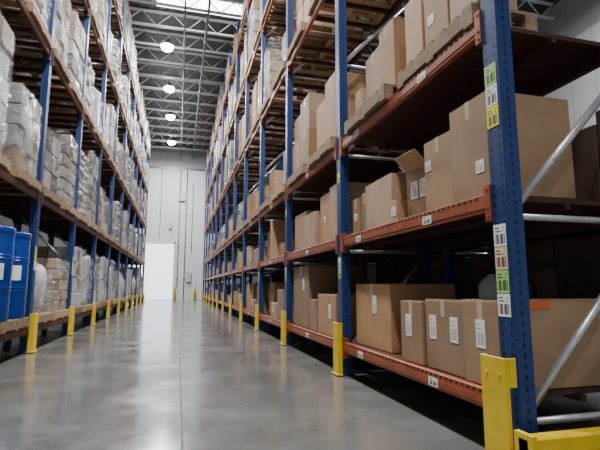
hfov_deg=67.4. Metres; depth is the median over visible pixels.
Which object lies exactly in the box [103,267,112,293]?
bag
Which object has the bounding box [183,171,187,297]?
conduit
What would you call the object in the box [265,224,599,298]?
rack
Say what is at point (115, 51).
load
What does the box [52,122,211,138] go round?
joist
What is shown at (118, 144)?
load
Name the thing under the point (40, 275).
bag
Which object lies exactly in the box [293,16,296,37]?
cardboard box
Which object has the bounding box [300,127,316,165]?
cardboard box
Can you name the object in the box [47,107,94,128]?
wooden pallet
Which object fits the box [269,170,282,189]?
cardboard box
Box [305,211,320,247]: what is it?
cardboard box
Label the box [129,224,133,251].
load
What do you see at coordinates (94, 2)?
load
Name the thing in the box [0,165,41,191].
wooden pallet
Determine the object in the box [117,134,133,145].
wooden pallet
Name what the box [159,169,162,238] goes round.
conduit
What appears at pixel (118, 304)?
guard
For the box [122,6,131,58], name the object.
load
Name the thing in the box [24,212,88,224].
wooden pallet
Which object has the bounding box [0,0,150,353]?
rack
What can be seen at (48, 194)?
wooden pallet
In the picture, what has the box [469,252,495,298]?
cardboard box
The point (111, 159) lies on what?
wooden pallet
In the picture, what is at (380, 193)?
cardboard box
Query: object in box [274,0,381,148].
girder
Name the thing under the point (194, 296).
bollard
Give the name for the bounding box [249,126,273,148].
cardboard box
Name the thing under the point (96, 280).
load
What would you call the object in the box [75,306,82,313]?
wooden pallet
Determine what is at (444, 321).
cardboard box
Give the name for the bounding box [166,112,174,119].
lamp
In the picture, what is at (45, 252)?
load
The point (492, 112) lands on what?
label
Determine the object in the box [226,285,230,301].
cardboard box
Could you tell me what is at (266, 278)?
cardboard box
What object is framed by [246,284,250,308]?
cardboard box
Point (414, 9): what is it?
cardboard box
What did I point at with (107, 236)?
wooden pallet
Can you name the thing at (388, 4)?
wooden pallet
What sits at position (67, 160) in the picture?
load
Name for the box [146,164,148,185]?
load
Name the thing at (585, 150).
cardboard box
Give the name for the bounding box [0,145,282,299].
wall
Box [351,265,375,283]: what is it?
cardboard box
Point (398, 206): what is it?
cardboard box
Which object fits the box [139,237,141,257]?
load
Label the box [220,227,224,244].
load
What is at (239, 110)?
wooden pallet
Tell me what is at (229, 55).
load
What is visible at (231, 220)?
cardboard box
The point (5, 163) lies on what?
wooden pallet
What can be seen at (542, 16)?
joist
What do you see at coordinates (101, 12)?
load
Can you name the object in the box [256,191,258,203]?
cardboard box
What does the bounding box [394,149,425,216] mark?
cardboard box
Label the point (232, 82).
wooden pallet
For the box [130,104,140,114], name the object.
wooden pallet
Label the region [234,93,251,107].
wooden pallet
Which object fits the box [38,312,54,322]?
wooden pallet
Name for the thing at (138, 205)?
load
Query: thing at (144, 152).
load
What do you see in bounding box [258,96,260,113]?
cardboard box
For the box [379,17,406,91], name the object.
cardboard box
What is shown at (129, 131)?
wooden pallet
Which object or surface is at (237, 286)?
cardboard box
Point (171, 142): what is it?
lamp
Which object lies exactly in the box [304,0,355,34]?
cardboard box
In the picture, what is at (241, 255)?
cardboard box
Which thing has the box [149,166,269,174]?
trim
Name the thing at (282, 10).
wooden pallet
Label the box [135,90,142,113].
load
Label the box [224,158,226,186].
load
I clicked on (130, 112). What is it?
load
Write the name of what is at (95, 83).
wooden pallet
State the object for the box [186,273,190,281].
control box
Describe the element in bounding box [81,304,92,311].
wooden pallet
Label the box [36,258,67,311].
load
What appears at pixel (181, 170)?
conduit
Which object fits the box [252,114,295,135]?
wooden pallet
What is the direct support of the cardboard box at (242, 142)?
on the wooden pallet at (237, 161)
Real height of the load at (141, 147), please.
1.346 m
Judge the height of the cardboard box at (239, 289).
0.551 m
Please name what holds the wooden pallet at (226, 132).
on the rack at (527, 62)
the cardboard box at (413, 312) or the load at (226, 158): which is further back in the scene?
the load at (226, 158)
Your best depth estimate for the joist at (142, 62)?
22.58 m
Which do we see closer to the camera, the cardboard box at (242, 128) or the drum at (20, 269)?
the drum at (20, 269)
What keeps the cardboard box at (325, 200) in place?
on the rack at (527, 62)
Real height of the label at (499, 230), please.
0.125 m
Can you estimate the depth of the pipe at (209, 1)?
20.88 m
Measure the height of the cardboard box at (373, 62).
0.601 m
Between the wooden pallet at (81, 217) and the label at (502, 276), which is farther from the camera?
the wooden pallet at (81, 217)
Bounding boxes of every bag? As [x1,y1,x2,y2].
[32,261,50,313]
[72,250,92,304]
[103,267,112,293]
[112,268,120,296]
[118,277,123,297]
[132,276,135,294]
[135,234,137,254]
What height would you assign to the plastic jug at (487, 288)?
0.335 m
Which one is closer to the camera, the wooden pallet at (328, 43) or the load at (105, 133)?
the wooden pallet at (328, 43)
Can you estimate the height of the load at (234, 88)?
1.336 m
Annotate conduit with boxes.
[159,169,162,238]
[176,170,181,287]
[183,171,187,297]
[191,185,193,250]
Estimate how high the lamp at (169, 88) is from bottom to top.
1.040 m
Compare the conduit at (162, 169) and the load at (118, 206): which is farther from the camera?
the conduit at (162, 169)
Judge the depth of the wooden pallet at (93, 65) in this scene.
12.69 m
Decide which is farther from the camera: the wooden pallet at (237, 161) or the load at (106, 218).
the wooden pallet at (237, 161)
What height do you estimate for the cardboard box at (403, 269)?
0.950 m
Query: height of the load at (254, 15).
1.732 m
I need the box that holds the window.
[156,0,242,18]
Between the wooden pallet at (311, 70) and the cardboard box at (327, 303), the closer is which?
the cardboard box at (327, 303)
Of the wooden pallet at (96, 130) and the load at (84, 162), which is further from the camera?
the wooden pallet at (96, 130)
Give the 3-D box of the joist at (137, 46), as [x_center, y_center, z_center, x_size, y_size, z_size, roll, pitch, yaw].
[-5.372,-7.847,21.260,27.628,0.660,0.120,2,-8,-15]
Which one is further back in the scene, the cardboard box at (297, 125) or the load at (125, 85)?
the load at (125, 85)
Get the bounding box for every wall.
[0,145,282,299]
[398,0,599,257]
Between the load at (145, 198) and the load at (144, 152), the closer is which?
the load at (144, 152)
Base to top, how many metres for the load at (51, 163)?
0.997 m
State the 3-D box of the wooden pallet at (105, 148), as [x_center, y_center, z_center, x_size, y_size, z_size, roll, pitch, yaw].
[-5.941,-2.101,12.454,1.140,0.140,1.020,2,-8,-15]
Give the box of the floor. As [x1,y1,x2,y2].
[0,299,599,449]
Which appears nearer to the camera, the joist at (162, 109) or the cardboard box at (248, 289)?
the cardboard box at (248, 289)
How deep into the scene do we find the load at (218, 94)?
24.73 m
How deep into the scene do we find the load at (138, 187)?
24.73 m
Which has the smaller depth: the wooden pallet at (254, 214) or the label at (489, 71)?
the label at (489, 71)
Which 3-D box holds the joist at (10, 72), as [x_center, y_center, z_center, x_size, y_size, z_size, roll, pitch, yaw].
[-6.150,-7.452,24.130,27.628,0.660,0.120,2,-8,-15]
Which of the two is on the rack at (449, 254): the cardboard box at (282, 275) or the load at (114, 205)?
the cardboard box at (282, 275)
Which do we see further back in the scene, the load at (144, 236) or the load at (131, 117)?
the load at (144, 236)
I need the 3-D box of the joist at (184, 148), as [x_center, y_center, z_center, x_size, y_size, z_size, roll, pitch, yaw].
[-8.875,-6.069,34.176,27.628,0.660,0.120,2,-8,-15]
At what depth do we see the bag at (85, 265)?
10.64 m
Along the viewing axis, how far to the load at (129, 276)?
20.18 m
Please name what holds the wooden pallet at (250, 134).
on the rack at (527, 62)
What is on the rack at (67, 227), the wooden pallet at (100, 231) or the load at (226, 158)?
the wooden pallet at (100, 231)
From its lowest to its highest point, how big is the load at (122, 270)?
1.192 m
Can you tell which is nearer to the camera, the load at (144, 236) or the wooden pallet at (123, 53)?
the wooden pallet at (123, 53)
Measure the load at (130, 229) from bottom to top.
1.069 m
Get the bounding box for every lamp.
[161,38,173,51]
[164,78,173,92]
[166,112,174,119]
[168,138,174,144]
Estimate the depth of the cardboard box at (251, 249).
11.58 m
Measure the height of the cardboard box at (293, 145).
0.361 m
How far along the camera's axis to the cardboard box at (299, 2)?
7.72 m
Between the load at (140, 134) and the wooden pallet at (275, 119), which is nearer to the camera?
the wooden pallet at (275, 119)
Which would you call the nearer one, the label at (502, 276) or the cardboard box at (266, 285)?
the label at (502, 276)
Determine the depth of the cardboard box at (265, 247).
10.34 m
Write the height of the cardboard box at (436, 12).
0.501 m
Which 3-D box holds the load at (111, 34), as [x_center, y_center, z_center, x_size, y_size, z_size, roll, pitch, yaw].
[-5.937,-5.062,12.849,1.072,1.348,0.951,2,-8,-16]
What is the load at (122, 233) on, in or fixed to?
on the wooden pallet
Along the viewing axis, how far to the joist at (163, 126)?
29.76 m
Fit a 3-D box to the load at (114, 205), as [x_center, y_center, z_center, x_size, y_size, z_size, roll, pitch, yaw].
[-6.590,-0.149,14.622,1.079,1.184,0.924,2,-8,-17]
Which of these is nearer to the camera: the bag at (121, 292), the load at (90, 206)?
the load at (90, 206)
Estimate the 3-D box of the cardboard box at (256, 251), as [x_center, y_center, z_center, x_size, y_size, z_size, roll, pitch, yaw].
[-0.819,0.786,11.136,0.550,0.381,0.802,2,-8,-14]
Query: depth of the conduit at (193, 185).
35.34 m
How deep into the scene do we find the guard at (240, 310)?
12.48 m
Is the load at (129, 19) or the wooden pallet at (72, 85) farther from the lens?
the load at (129, 19)
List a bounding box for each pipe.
[181,0,186,156]
[192,0,210,157]
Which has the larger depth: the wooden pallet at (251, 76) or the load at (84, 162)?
the wooden pallet at (251, 76)
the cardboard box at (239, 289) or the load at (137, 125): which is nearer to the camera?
the cardboard box at (239, 289)
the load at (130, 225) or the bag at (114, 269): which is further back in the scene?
the load at (130, 225)
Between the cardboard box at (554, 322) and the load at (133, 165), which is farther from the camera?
the load at (133, 165)
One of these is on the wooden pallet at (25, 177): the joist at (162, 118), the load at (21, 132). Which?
the load at (21, 132)
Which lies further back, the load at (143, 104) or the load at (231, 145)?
the load at (143, 104)
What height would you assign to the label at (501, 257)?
0.125 m
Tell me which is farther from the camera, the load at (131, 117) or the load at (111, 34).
the load at (131, 117)
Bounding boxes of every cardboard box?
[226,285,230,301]
[229,219,232,229]
[233,33,235,51]
[233,291,237,304]
[235,284,246,290]
[237,248,242,268]
[238,288,241,299]
[239,120,241,142]
[240,65,243,84]
[240,254,242,267]
[241,51,243,67]
[241,115,244,140]
[241,137,259,160]
[244,32,246,52]
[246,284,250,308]
[247,246,258,265]
[249,104,251,125]
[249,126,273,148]
[249,193,252,207]
[250,248,256,264]
[251,283,256,298]
[251,299,256,310]
[253,81,257,111]
[253,107,283,133]
[253,190,256,204]
[254,248,258,263]
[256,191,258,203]
[257,283,268,312]
[258,70,260,98]
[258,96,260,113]
[260,98,294,118]
[264,246,266,260]
[264,276,268,282]
[265,185,268,196]
[267,231,269,259]
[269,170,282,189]
[269,187,272,198]
[269,283,293,314]
[270,220,294,258]
[271,302,276,317]
[273,183,279,192]
[277,289,293,319]
[279,242,284,255]
[280,172,282,185]
[281,274,293,282]
[282,31,285,58]
[283,145,293,170]
[292,223,294,251]
[292,299,293,321]
[293,0,296,15]
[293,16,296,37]
[293,56,330,69]
[293,139,299,172]
[294,114,300,144]
[294,265,364,328]
[295,211,313,250]
[297,0,303,15]
[297,4,334,47]
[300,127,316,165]
[301,92,324,135]
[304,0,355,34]
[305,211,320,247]
[309,299,317,331]
[317,99,324,148]
[318,294,356,336]
[320,192,329,243]
[322,0,376,13]
[325,70,365,140]
[330,182,370,240]
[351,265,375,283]
[353,198,361,233]
[355,87,365,109]
[356,284,454,352]
[361,193,365,230]
[365,173,406,229]
[366,46,379,99]
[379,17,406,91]
[391,199,407,221]
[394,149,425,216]
[395,261,416,283]
[400,300,427,365]
[405,0,424,63]
[424,0,450,45]
[424,130,452,211]
[425,298,488,377]
[430,258,470,298]
[449,91,575,203]
[450,0,516,20]
[461,298,599,389]
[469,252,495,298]
[525,240,558,298]
[571,124,599,200]
[595,110,599,158]
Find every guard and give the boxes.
[106,300,110,317]
[117,298,119,313]
[125,296,127,309]
[229,299,230,315]
[239,301,241,320]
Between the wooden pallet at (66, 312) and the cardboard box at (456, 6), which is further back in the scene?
the wooden pallet at (66, 312)
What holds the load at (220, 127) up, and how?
on the wooden pallet
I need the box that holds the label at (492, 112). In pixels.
[486,103,498,128]
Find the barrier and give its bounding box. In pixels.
[514,427,599,449]
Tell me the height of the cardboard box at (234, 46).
0.691 m
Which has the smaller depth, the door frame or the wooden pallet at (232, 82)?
the wooden pallet at (232, 82)
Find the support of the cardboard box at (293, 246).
on the rack at (527, 62)
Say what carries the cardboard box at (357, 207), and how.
on the rack at (527, 62)
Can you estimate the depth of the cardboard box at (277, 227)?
9.13 m
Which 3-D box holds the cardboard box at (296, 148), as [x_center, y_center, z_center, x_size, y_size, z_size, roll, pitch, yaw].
[0.176,-1.073,7.460,0.502,0.561,0.460,2,-8,-15]
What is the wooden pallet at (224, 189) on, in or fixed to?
on the rack at (527, 62)
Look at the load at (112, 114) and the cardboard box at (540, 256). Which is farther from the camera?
the load at (112, 114)
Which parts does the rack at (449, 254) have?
post, post, upright frame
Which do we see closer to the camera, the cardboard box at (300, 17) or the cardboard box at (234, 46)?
the cardboard box at (300, 17)
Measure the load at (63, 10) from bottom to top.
1.391 m
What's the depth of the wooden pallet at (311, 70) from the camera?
8.66 m
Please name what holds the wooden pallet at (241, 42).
on the rack at (527, 62)
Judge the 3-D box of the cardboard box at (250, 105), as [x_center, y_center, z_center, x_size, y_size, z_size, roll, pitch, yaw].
[-1.216,-3.267,13.774,0.782,0.671,0.370,2,-8,-15]
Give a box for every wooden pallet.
[0,0,52,48]
[0,152,10,170]
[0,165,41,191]
[0,186,62,206]
[0,317,30,333]
[7,79,84,108]
[8,46,71,83]
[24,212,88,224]
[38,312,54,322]
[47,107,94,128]
[48,123,102,144]
[54,309,69,319]
[60,201,76,216]
[70,0,91,8]
[71,6,100,38]
[74,141,109,157]
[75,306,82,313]
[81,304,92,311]
[87,221,97,231]
[88,38,107,62]
[91,61,114,82]
[93,82,119,99]
[95,155,115,168]
[97,301,107,306]
[98,227,105,236]
[100,176,124,185]
[100,183,127,192]
[101,166,120,177]
[105,99,123,113]
[105,233,111,240]
[110,10,123,31]
[111,0,118,9]
[111,31,127,50]
[117,125,130,136]
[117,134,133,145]
[118,113,127,125]
[121,51,130,67]
[121,67,133,81]
[129,81,136,93]
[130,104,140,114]
[222,185,250,193]
[224,132,234,141]
[225,79,233,91]
[226,178,255,187]
[227,121,238,132]
[228,65,240,79]
[229,169,259,180]
[231,108,244,121]
[232,47,243,64]
[233,159,268,171]
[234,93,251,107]
[236,28,246,48]
[237,224,242,232]
[238,147,277,162]
[240,74,257,92]
[241,4,246,25]
[243,218,250,227]
[244,133,284,149]
[245,53,260,75]
[250,209,278,220]
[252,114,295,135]
[253,25,285,50]
[259,199,272,212]
[260,92,304,115]
[261,0,285,28]
[271,184,326,201]
[272,60,335,93]
[286,21,368,66]
[287,163,309,186]
[307,136,410,168]
[308,0,395,24]
[344,83,397,134]
[397,2,537,89]
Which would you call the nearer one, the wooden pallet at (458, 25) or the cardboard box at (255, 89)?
the wooden pallet at (458, 25)
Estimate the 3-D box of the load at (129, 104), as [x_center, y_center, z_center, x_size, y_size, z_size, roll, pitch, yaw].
[-7.239,-4.477,17.655,1.079,1.407,0.924,2,-8,-16]
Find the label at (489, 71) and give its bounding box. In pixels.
[484,61,495,87]
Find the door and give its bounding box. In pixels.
[129,243,173,299]
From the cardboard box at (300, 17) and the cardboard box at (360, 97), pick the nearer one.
the cardboard box at (360, 97)
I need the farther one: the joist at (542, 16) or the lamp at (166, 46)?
the lamp at (166, 46)
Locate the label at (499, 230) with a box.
[493,223,506,246]
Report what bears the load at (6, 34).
on the wooden pallet at (5, 163)
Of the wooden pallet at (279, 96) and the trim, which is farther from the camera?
the trim
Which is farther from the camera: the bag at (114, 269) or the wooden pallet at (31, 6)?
the bag at (114, 269)
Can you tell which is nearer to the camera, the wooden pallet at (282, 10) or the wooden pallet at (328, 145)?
the wooden pallet at (328, 145)
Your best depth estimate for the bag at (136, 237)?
22.90 m
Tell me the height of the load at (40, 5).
1.195 m
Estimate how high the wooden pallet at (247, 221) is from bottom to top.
0.140 m
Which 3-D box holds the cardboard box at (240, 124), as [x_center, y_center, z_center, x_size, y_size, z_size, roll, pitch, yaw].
[-1.703,-3.170,15.583,0.782,0.771,0.370,2,-8,-15]
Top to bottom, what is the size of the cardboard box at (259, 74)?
0.681 m
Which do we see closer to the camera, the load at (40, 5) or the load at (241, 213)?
the load at (40, 5)
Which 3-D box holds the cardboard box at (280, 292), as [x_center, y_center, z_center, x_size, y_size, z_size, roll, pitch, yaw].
[-0.096,1.462,8.312,0.552,0.551,0.500,2,-8,-16]
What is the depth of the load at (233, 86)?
17.82 m
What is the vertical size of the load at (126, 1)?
1.692 m
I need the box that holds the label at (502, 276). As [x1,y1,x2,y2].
[496,270,509,292]
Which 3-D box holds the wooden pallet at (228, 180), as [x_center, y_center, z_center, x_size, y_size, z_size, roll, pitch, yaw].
[-2.316,-1.628,17.794,1.140,0.140,1.020,2,-8,-15]
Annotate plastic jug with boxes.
[478,270,496,298]
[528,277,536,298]
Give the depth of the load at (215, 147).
25.49 m
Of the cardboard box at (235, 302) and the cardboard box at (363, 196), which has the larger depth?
the cardboard box at (235, 302)
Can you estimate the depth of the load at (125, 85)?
16.30 m
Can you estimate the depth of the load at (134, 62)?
19.06 m
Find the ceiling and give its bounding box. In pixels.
[12,0,560,149]
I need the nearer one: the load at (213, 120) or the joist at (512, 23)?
the joist at (512, 23)
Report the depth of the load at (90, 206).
10.87 m
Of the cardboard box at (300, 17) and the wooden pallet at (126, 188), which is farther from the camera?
the wooden pallet at (126, 188)
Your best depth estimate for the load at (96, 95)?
11.18 m
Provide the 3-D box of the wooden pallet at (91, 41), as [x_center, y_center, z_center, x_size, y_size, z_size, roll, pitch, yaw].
[-5.614,-4.535,11.561,1.140,0.140,1.020,2,-8,-15]
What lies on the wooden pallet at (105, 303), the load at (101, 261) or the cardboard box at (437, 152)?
the load at (101, 261)
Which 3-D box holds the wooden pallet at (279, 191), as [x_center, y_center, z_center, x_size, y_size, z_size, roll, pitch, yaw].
[0.108,-0.570,8.543,1.140,0.140,1.020,2,-8,-14]
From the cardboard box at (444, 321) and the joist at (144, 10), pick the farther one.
the joist at (144, 10)
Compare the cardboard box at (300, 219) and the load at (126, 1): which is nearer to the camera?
the cardboard box at (300, 219)
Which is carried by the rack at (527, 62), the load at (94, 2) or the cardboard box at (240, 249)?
the cardboard box at (240, 249)
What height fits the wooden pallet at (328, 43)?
0.140 m
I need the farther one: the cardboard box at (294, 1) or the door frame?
the door frame
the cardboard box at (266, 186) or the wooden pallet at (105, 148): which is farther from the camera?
the wooden pallet at (105, 148)
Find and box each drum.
[0,226,15,321]
[8,232,31,319]
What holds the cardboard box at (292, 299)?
on the rack at (527, 62)
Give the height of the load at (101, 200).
1.151 m
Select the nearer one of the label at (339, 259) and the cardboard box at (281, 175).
the label at (339, 259)
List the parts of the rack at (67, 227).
post, upright frame, column guard, post, post, upright frame, column guard, post, upright frame, column guard, upright frame, post, upright frame, post, upright frame, post, post, post, post, post, post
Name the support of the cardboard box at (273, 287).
on the rack at (527, 62)
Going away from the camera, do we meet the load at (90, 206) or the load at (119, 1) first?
the load at (90, 206)
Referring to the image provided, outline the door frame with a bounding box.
[128,241,175,299]
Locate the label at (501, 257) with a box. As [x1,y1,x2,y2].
[495,246,507,269]
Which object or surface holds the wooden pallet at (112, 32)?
on the rack at (67, 227)
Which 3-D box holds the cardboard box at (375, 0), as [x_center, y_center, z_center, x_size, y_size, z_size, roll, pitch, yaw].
[0.724,-3.490,6.690,0.782,0.521,0.290,2,-8,-15]
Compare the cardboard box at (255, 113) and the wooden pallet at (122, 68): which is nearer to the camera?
the cardboard box at (255, 113)
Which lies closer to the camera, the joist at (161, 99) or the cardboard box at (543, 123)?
the cardboard box at (543, 123)
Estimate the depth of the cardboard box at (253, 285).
11.77 m
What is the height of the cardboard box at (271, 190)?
0.351 m
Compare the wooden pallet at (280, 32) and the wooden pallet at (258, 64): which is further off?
the wooden pallet at (258, 64)
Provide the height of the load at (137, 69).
1.283 m
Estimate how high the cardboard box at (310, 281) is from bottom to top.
0.901 m
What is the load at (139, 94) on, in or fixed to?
on the wooden pallet at (139, 104)
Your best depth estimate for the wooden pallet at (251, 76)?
13.90 m
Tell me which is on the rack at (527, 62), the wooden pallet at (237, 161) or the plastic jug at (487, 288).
the wooden pallet at (237, 161)
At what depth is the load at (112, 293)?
15.52 m
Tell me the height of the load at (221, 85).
1.732 m
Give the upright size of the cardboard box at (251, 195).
0.371 m
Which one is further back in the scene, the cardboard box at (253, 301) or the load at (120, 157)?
the load at (120, 157)
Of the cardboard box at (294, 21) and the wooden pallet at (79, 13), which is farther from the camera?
the wooden pallet at (79, 13)
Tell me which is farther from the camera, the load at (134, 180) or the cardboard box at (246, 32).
the load at (134, 180)
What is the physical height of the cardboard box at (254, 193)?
0.371 m
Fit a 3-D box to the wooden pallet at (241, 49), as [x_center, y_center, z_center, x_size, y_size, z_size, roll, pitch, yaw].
[-1.955,-6.348,17.089,1.140,0.140,1.020,2,-8,-15]
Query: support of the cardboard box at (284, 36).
on the cardboard box
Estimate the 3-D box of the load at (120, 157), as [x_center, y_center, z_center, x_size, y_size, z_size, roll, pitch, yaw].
[-6.908,-2.249,16.121,1.080,1.154,0.927,2,-8,-14]
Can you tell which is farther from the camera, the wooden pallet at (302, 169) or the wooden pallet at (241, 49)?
the wooden pallet at (241, 49)
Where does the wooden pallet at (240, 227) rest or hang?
on the rack at (527, 62)
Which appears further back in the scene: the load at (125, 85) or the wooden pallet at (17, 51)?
the load at (125, 85)
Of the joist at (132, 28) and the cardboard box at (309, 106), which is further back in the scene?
the joist at (132, 28)
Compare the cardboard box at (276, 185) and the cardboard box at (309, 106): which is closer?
the cardboard box at (309, 106)
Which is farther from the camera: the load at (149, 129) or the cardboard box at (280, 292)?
the load at (149, 129)
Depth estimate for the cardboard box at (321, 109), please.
6.25 m
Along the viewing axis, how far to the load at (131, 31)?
18.08 m
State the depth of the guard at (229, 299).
15.01 m
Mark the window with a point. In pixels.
(202, 4)
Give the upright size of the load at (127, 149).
1.590 m
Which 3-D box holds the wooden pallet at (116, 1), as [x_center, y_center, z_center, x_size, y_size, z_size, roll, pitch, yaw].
[-5.941,-6.697,13.087,1.140,0.140,1.020,2,-8,-14]
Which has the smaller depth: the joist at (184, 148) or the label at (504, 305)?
the label at (504, 305)
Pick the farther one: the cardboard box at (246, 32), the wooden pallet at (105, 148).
the cardboard box at (246, 32)
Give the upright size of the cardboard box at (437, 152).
0.561 m
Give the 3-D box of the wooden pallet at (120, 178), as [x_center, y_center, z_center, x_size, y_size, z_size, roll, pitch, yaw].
[-6.911,-1.608,16.032,1.140,0.140,1.020,2,-8,-15]
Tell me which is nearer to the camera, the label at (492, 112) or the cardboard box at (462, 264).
the label at (492, 112)
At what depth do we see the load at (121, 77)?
15.32 m
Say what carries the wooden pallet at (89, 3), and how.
on the rack at (67, 227)
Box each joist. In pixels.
[8,71,220,95]
[8,73,217,105]
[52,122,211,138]
[128,0,378,38]
[129,6,378,56]
[131,27,366,73]
[135,45,227,70]
[136,61,320,92]
[145,99,215,115]
[145,107,214,123]
[145,116,212,131]
[150,131,293,145]
[150,138,277,150]
[373,1,513,24]
[517,0,554,20]
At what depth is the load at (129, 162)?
18.54 m
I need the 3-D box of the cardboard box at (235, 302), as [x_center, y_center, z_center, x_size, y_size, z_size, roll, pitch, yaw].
[-1.893,2.415,14.864,0.554,0.451,0.500,2,-8,-14]
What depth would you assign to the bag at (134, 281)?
22.56 m
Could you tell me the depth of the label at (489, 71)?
2.67 m
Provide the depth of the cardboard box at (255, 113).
12.28 m
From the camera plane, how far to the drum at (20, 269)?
6.16 m
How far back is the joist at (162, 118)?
28.32 m
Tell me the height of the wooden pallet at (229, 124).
0.140 m
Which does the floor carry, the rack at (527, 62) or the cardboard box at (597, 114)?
the rack at (527, 62)
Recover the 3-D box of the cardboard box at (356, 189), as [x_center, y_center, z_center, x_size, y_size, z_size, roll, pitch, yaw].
[0.704,-0.140,5.583,0.582,0.701,0.380,2,-8,-15]
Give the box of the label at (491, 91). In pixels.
[485,82,497,108]
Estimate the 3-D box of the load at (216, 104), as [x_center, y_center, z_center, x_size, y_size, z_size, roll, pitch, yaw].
[-4.376,-6.045,26.154,1.038,1.732,0.870,2,-8,-16]
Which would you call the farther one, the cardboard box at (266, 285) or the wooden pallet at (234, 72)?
the wooden pallet at (234, 72)
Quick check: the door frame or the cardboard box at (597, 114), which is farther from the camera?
the door frame
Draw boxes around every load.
[0,14,13,151]
[1,0,47,27]
[1,82,40,177]
[13,0,71,66]
[13,11,85,93]
[35,57,94,114]
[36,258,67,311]
[37,246,81,306]
[42,135,59,193]
[47,130,77,206]
[55,87,101,135]
[70,0,96,23]
[72,149,88,215]
[73,149,98,222]
[82,107,108,145]
[86,265,98,303]
[88,0,107,55]
[89,31,112,72]
[90,257,108,301]
[96,38,119,89]
[98,187,103,229]
[103,201,109,233]
[104,201,115,237]
[105,104,115,157]
[106,74,123,102]
[108,271,116,299]
[110,0,128,36]
[111,0,122,20]
[114,201,121,241]
[115,138,119,167]
[117,144,123,177]
[118,75,127,114]
[118,93,130,127]
[119,143,128,183]
[120,267,140,294]
[120,269,127,296]
[121,29,134,70]
[121,113,133,137]
[121,214,123,245]
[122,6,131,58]
[123,211,127,247]
[126,112,136,144]
[126,157,131,191]
[126,269,131,296]
[128,226,131,248]
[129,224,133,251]
[130,45,136,84]
[130,69,138,94]
[130,82,140,109]
[131,162,134,197]
[132,178,136,202]
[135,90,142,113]
[135,121,138,150]
[137,188,139,210]
[138,187,142,212]
[139,134,140,160]
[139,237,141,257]
[140,143,142,166]
[140,234,145,260]
[141,198,146,223]
[142,96,144,121]
[143,152,145,177]
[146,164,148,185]
[148,129,149,150]
[212,120,214,141]
[212,240,214,252]
[214,147,215,170]
[215,104,216,128]
[217,94,221,122]
[218,126,225,158]
[219,84,226,113]
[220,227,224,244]
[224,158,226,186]
[227,55,234,81]
[228,140,242,177]
[229,85,241,120]
[232,77,244,108]
[240,200,243,224]
[248,0,268,69]
[263,45,314,106]
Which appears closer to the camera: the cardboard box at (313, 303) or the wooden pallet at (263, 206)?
the cardboard box at (313, 303)
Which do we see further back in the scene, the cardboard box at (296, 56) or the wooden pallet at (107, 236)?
the wooden pallet at (107, 236)
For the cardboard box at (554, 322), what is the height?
0.511 m
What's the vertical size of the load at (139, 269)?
1.513 m
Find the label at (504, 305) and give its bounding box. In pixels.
[497,294,510,316]
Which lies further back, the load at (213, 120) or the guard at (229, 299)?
the load at (213, 120)
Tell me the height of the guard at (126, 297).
0.550 m
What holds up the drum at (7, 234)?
on the wooden pallet at (12, 324)
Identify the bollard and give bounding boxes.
[173,285,175,299]
[193,285,195,299]
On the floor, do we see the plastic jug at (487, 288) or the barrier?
the barrier
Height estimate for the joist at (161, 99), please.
0.660 m
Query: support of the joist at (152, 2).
attached to the ceiling
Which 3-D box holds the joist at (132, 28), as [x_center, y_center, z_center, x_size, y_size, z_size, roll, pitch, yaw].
[-4.982,-8.045,19.825,27.628,0.660,0.120,2,-8,-15]
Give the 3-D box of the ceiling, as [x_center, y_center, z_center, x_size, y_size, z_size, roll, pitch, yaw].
[-3.659,-9.166,15.008,28.400,0.245,44.200,2,-8,-15]
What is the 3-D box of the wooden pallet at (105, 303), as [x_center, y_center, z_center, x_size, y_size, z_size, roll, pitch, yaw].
[-6.263,2.303,13.057,1.140,0.140,1.020,2,-8,-15]
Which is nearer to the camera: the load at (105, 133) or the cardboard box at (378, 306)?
the cardboard box at (378, 306)
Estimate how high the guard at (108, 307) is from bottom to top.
0.550 m
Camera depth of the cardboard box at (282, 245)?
8.58 m
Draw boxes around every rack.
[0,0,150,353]
[202,0,599,449]
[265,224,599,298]
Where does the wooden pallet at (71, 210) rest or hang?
on the rack at (67, 227)
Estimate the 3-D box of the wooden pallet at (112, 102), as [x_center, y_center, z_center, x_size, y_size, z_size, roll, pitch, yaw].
[-6.589,-4.040,15.158,1.140,0.140,1.020,2,-8,-16]
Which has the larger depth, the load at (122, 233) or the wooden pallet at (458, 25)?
the load at (122, 233)
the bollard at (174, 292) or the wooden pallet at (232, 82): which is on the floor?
the bollard at (174, 292)
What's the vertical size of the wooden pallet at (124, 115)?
0.140 m
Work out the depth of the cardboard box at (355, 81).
5.67 m
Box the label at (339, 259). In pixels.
[338,258,340,267]
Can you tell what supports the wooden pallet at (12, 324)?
on the rack at (67, 227)
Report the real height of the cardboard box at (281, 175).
0.361 m
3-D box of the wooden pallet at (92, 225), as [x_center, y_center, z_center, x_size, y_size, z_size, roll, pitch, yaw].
[-5.614,0.012,10.935,1.140,0.140,1.020,2,-8,-15]
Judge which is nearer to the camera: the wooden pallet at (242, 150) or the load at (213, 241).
the wooden pallet at (242, 150)
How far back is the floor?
3.98 m
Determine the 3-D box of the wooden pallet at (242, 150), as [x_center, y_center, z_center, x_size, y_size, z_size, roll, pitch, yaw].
[-1.268,-2.160,13.928,1.140,0.140,1.020,2,-8,-15]
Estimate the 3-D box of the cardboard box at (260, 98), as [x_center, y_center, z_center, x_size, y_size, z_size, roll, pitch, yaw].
[-0.559,-2.951,11.191,0.782,0.681,0.470,2,-8,-15]
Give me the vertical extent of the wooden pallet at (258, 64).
0.140 m

